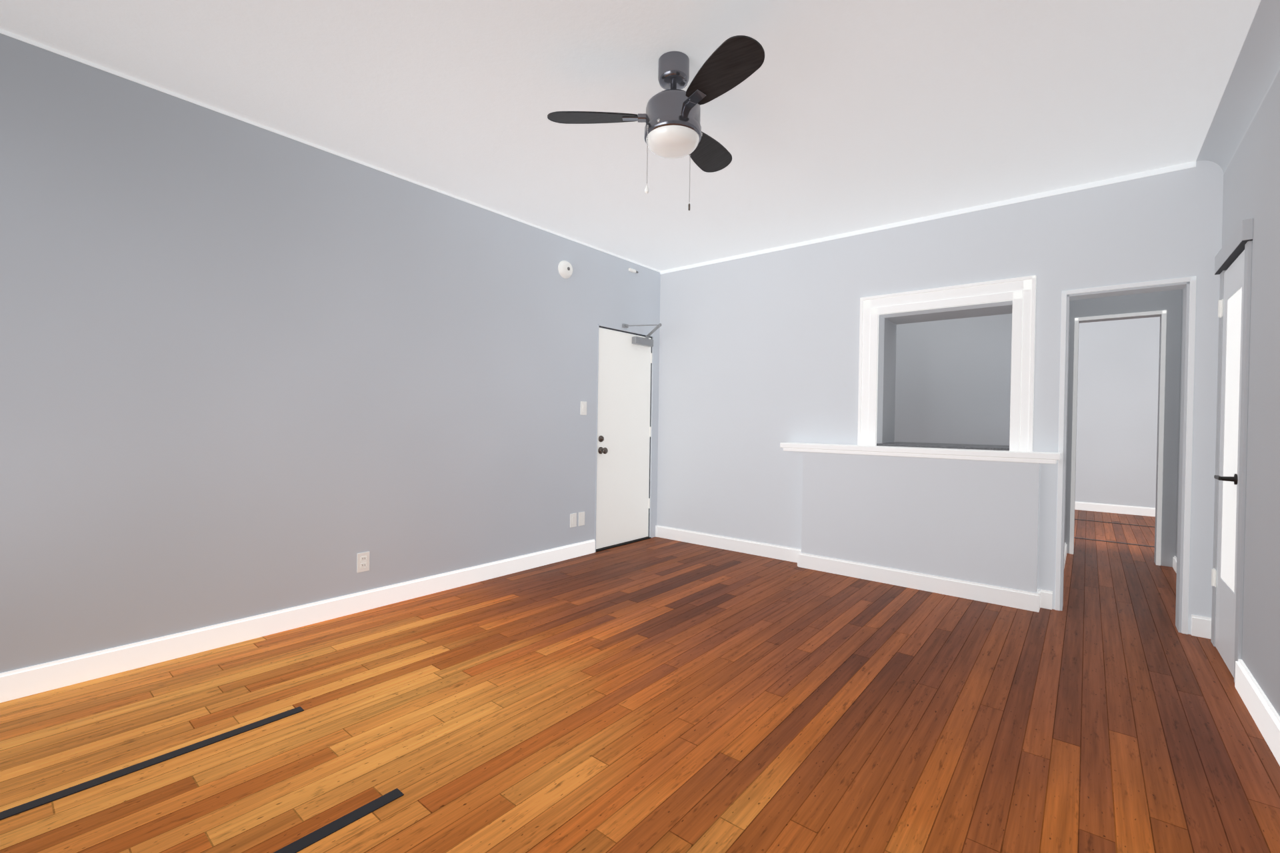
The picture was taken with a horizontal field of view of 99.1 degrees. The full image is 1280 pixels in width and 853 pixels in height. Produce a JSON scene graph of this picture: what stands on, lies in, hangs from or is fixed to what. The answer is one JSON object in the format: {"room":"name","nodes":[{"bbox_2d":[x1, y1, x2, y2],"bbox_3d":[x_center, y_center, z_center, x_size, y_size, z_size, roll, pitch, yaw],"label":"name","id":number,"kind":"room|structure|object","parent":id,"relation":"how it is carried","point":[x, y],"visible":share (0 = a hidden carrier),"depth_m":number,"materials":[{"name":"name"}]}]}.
{"room":"empty living room","nodes":[
{"label":"empty living room","id":0,"kind":"room"},
{"bbox_2d":[0,33,660,673],"bbox_3d":[-1.526,-0.235,3.586,0.150,2.703,5.220,1,1,39],"label":"wall","id":1,"kind":"structure","parent":0,"point":[247,369],"depth_m":2.84,"materials":[{"name":"paint"}]},
{"bbox_2d":[0,539,595,703],"bbox_3d":[-1.723,1.060,3.251,0.016,0.115,4.155,1,1,39],"label":"baseboard","id":2,"kind":"structure","parent":1,"relation":"attached to","point":[100,664],"depth_m":2.83,"materials":[{"name":"white wood"}]},
{"bbox_2d":[0,28,661,274],"bbox_3d":[-1.400,-1.569,3.583,0.004,0.032,5.070,1,1,39],"label":"trim","id":3,"kind":"structure","parent":1,"relation":"attached to","point":[2,31],"depth_m":2.87,"materials":[{"name":"paint"}]},
{"bbox_2d":[357,552,369,572],"bbox_3d":[-1.677,0.822,3.306,0.008,0.116,0.072,1,1,39],"label":"electrical outlet","id":4,"kind":"object","parent":1,"relation":"attached to","point":[363,562],"visible":1,"depth_m":3.30,"materials":[{"name":"white plastic"}]},
{"bbox_2d":[558,260,572,278],"bbox_3d":[-0.607,-1.304,4.517,0.050,0.144,0.144,1,1,39],"label":"smoke detector","id":5,"kind":"object","parent":1,"relation":"attached to","point":[565,269],"visible":1,"depth_m":4.49,"materials":[{"name":"white plastic"}]},
{"bbox_2d":[570,513,576,527],"bbox_3d":[-0.569,0.801,4.654,0.007,0.116,0.072,1,1,39],"label":"outlet","id":6,"kind":"object","parent":1,"relation":"attached to","point":[573,519],"depth_m":4.65,"materials":[{"name":"white plastic"}]},
{"bbox_2d":[578,512,584,525],"bbox_3d":[-0.505,0.801,4.732,0.007,0.116,0.072,1,1,39],"label":"outlet","id":7,"kind":"object","parent":1,"relation":"attached to","point":[581,515],"depth_m":4.73,"materials":[{"name":"white plastic"}]},
{"bbox_2d":[580,401,586,415],"bbox_3d":[-0.487,-0.159,4.725,0.011,0.116,0.072,1,1,39],"label":"light switch","id":8,"kind":"object","parent":1,"relation":"attached to","point":[583,408],"visible":1,"depth_m":4.72,"materials":[{"name":"white plastic"}]},
{"bbox_2d":[594,324,653,551],"bbox_3d":[-0.151,0.105,5.186,0.074,2.034,0.808,1,1,39],"label":"door frame","id":9,"kind":"structure","parent":1,"relation":"attached to","point":[651,438],"depth_m":5.43,"materials":[{"name":"paint"}]},
{"bbox_2d":[596,323,661,549],"bbox_3d":[-0.008,0.075,5.072,0.434,2.068,0.785,1,1,39],"label":"entry door","id":10,"kind":"structure","parent":1,"relation":"in","point":[624,431],"depth_m":5.16,"materials":[{"name":"white wood"}]},
{"bbox_2d":[0,0,1260,271],"bbox_3d":[2.682,-1.588,3.982,6.600,0.120,11.670,1,1,39],"label":"ceiling","id":11,"kind":"structure","parent":0,"point":[831,117],"depth_m":2.53,"materials":[{"name":"paint"}]},
{"bbox_2d":[547,35,764,210],"bbox_3d":[0.218,-1.251,2.362,0.940,0.594,0.890,1,1,39],"label":"ceiling fan","id":12,"kind":"object","parent":11,"relation":"hanging from","point":[671,118],"visible":1,"depth_m":2.23,"materials":[{"name":"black metal"}]},
{"bbox_2d":[1196,0,1279,175],"bbox_3d":[1.601,-1.462,1.115,0.111,0.111,5.070,1,1,39],"label":"cove","id":13,"kind":"object","parent":11,"relation":"attached to","point":[1256,70],"visible":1,"depth_m":2.37,"materials":[{"name":"paint"}]},
{"bbox_2d":[628,268,638,273],"bbox_3d":[-0.061,-1.485,5.198,0.022,0.025,0.125,1,1,39],"label":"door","id":14,"kind":"structure","parent":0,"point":[632,270],"depth_m":5.18,"materials":[{"name":"white plastic"}]},
{"bbox_2d":[0,510,1279,852],"bbox_3d":[2.640,1.234,4.008,6.600,0.120,11.670,1,1,39],"label":"floor","id":15,"kind":"structure","parent":0,"point":[657,695],"depth_m":2.09,"materials":[{"name":"brown wood"}]},
{"bbox_2d":[0,706,303,820],"bbox_3d":[-1.821,1.129,1.618,0.044,0.004,1.470,1,1,39],"label":"metal strip","id":16,"kind":"object","parent":15,"relation":"on","point":[17,810],"visible":1,"depth_m":1.81,"materials":[{"name":"black metal"}]},
{"bbox_2d":[273,788,403,852],"bbox_3d":[-1.222,1.143,1.135,0.044,0.004,1.485,1,1,39],"label":"metal strip","id":17,"kind":"object","parent":15,"relation":"on","point":[303,843],"visible":1,"depth_m":1.57,"materials":[{"name":"black metal"}]},
{"bbox_2d":[1074,537,1154,547],"bbox_3d":[5.022,1.193,5.487,2.800,0.004,0.040,1,1,39],"label":"metal strip","id":18,"kind":"object","parent":15,"relation":"on","point":[1115,542],"visible":0.28,"depth_m":5.60,"materials":[{"name":"black metal"}]},
{"bbox_2d":[1074,519,1155,527],"bbox_3d":[5.975,1.196,6.646,2.800,0.004,0.040,1,1,39],"label":"metal strip","id":19,"kind":"object","parent":15,"relation":"on","point":[1115,523],"visible":0.28,"depth_m":6.72,"materials":[{"name":"black metal"}]},
{"bbox_2d":[801,452,1040,593],"bbox_3d":[1.967,0.692,4.013,1.561,0.945,0.120,1,1,39],"label":"wall","id":20,"kind":"structure","parent":0,"point":[973,521],"depth_m":3.87,"materials":[{"name":"paint"}]},
{"bbox_2d":[792,549,1042,612],"bbox_3d":[1.911,1.107,3.970,1.609,0.115,0.016,1,1,39],"label":"baseboard","id":21,"kind":"structure","parent":20,"relation":"attached to","point":[989,594],"depth_m":3.87,"materials":[{"name":"white wood"}]},
{"bbox_2d":[780,442,1061,463],"bbox_3d":[2.127,0.177,4.249,1.845,0.084,0.795,1,1,39],"label":"shelf","id":22,"kind":"object","parent":20,"relation":"on","point":[1003,453],"visible":1,"depth_m":3.88,"materials":[{"name":"white wood"}]},
{"bbox_2d":[656,160,1223,634],"bbox_3d":[1.871,-0.193,4.496,4.243,2.703,0.500,1,1,39],"label":"wall","id":23,"kind":"structure","parent":0,"point":[758,359],"depth_m":4.35,"materials":[{"name":"paint"}]},
{"bbox_2d":[655,525,797,561],"bbox_3d":[0.774,1.080,5.052,1.587,0.115,0.030,1,1,39],"label":"baseboard","id":24,"kind":"structure","parent":23,"relation":"attached to","point":[784,553],"depth_m":5.02,"materials":[{"name":"white wood"}]},
{"bbox_2d":[661,161,1195,273],"bbox_3d":[1.699,-1.530,4.314,3.803,0.032,0.004,1,1,39],"label":"trim","id":25,"kind":"structure","parent":23,"relation":"attached to","point":[1151,173],"depth_m":3.83,"materials":[{"name":"paint"}]},
{"bbox_2d":[857,275,1035,451],"bbox_3d":[2.151,-0.421,3.924,1.115,1.153,0.028,1,1,39],"label":"trim","id":26,"kind":"structure","parent":23,"relation":"attached to","point":[1020,293],"depth_m":3.77,"materials":[{"name":"white wood"}]},
{"bbox_2d":[1054,276,1196,634],"bbox_3d":[2.964,0.162,3.361,0.607,2.046,0.162,1,1,39],"label":"trim","id":27,"kind":"structure","parent":23,"relation":"attached to","point":[1187,286],"depth_m":3.20,"materials":[{"name":"white wood"}]},
{"bbox_2d":[894,313,1011,445],"bbox_3d":[2.724,-0.197,6.157,3.050,2.703,0.150,1,1,39],"label":"wall","id":28,"kind":"structure","parent":0,"point":[953,381],"depth_m":5.62,"materials":[{"name":"paint"}]},
{"bbox_2d":[1064,300,1072,553],"bbox_3d":[3.373,-0.171,4.452,0.150,2.703,2.040,1,1,39],"label":"wall","id":29,"kind":"structure","parent":0,"point":[1070,369],"depth_m":5.08,"materials":[{"name":"paint"}]},
{"bbox_2d":[1064,542,1066,567],"bbox_3d":[3.370,1.131,4.353,0.016,0.100,1.888,1,1,39],"label":"baseboard","id":30,"kind":"structure","parent":29,"relation":"attached to","point":[1065,545],"depth_m":4.80,"materials":[{"name":"white wood"}]},
{"bbox_2d":[1074,316,1159,507],"bbox_3d":[6.497,-0.156,7.716,5.000,2.703,0.150,1,1,39],"label":"wall","id":31,"kind":"structure","parent":0,"point":[1117,411],"depth_m":7.51,"materials":[{"name":"paint"}]},
{"bbox_2d":[1074,501,1155,516],"bbox_3d":[6.425,1.138,7.664,4.700,0.115,0.016,1,1,39],"label":"baseboard","id":32,"kind":"structure","parent":31,"relation":"attached to","point":[1123,509],"depth_m":7.53,"materials":[{"name":"white wood"}]},
{"bbox_2d":[1067,290,1176,566],"bbox_3d":[4.312,-0.161,4.909,0.720,2.703,0.140,1,1,39],"label":"wall","id":33,"kind":"structure","parent":0,"point":[1171,303],"depth_m":4.71,"materials":[{"name":"paint"}]},
{"bbox_2d":[1069,310,1166,565],"bbox_3d":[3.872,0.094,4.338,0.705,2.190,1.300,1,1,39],"label":"trim","id":34,"kind":"structure","parent":33,"relation":"attached to","point":[1161,435],"depth_m":4.69,"materials":[{"name":"white wood"}]},
{"bbox_2d":[1168,70,1279,716],"bbox_3d":[2.343,-0.161,1.823,0.182,2.703,7.410,1,1,39],"label":"wall","id":35,"kind":"structure","parent":0,"point":[1251,182],"depth_m":2.29,"materials":[{"name":"paint"}]},
{"bbox_2d":[1172,556,1176,573],"bbox_3d":[4.389,1.145,4.453,0.016,0.100,0.438,1,1,39],"label":"baseboard","id":36,"kind":"structure","parent":35,"relation":"attached to","point":[1174,559],"depth_m":4.54,"materials":[{"name":"white wood"}]},
{"bbox_2d":[1210,218,1253,682],"bbox_3d":[2.997,0.127,2.708,0.221,2.130,0.700,1,1,39],"label":"door","id":37,"kind":"structure","parent":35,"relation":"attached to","point":[1239,242],"depth_m":2.68,"materials":[{"name":"paint"}]},
{"bbox_2d":[1234,659,1279,765],"bbox_3d":[1.358,1.121,0.819,0.020,0.130,4.314,1,1,39],"label":"baseboard","id":38,"kind":"structure","parent":35,"relation":"attached to","point":[1267,719],"depth_m":2.15,"materials":[{"name":"white wood"}]}
]}

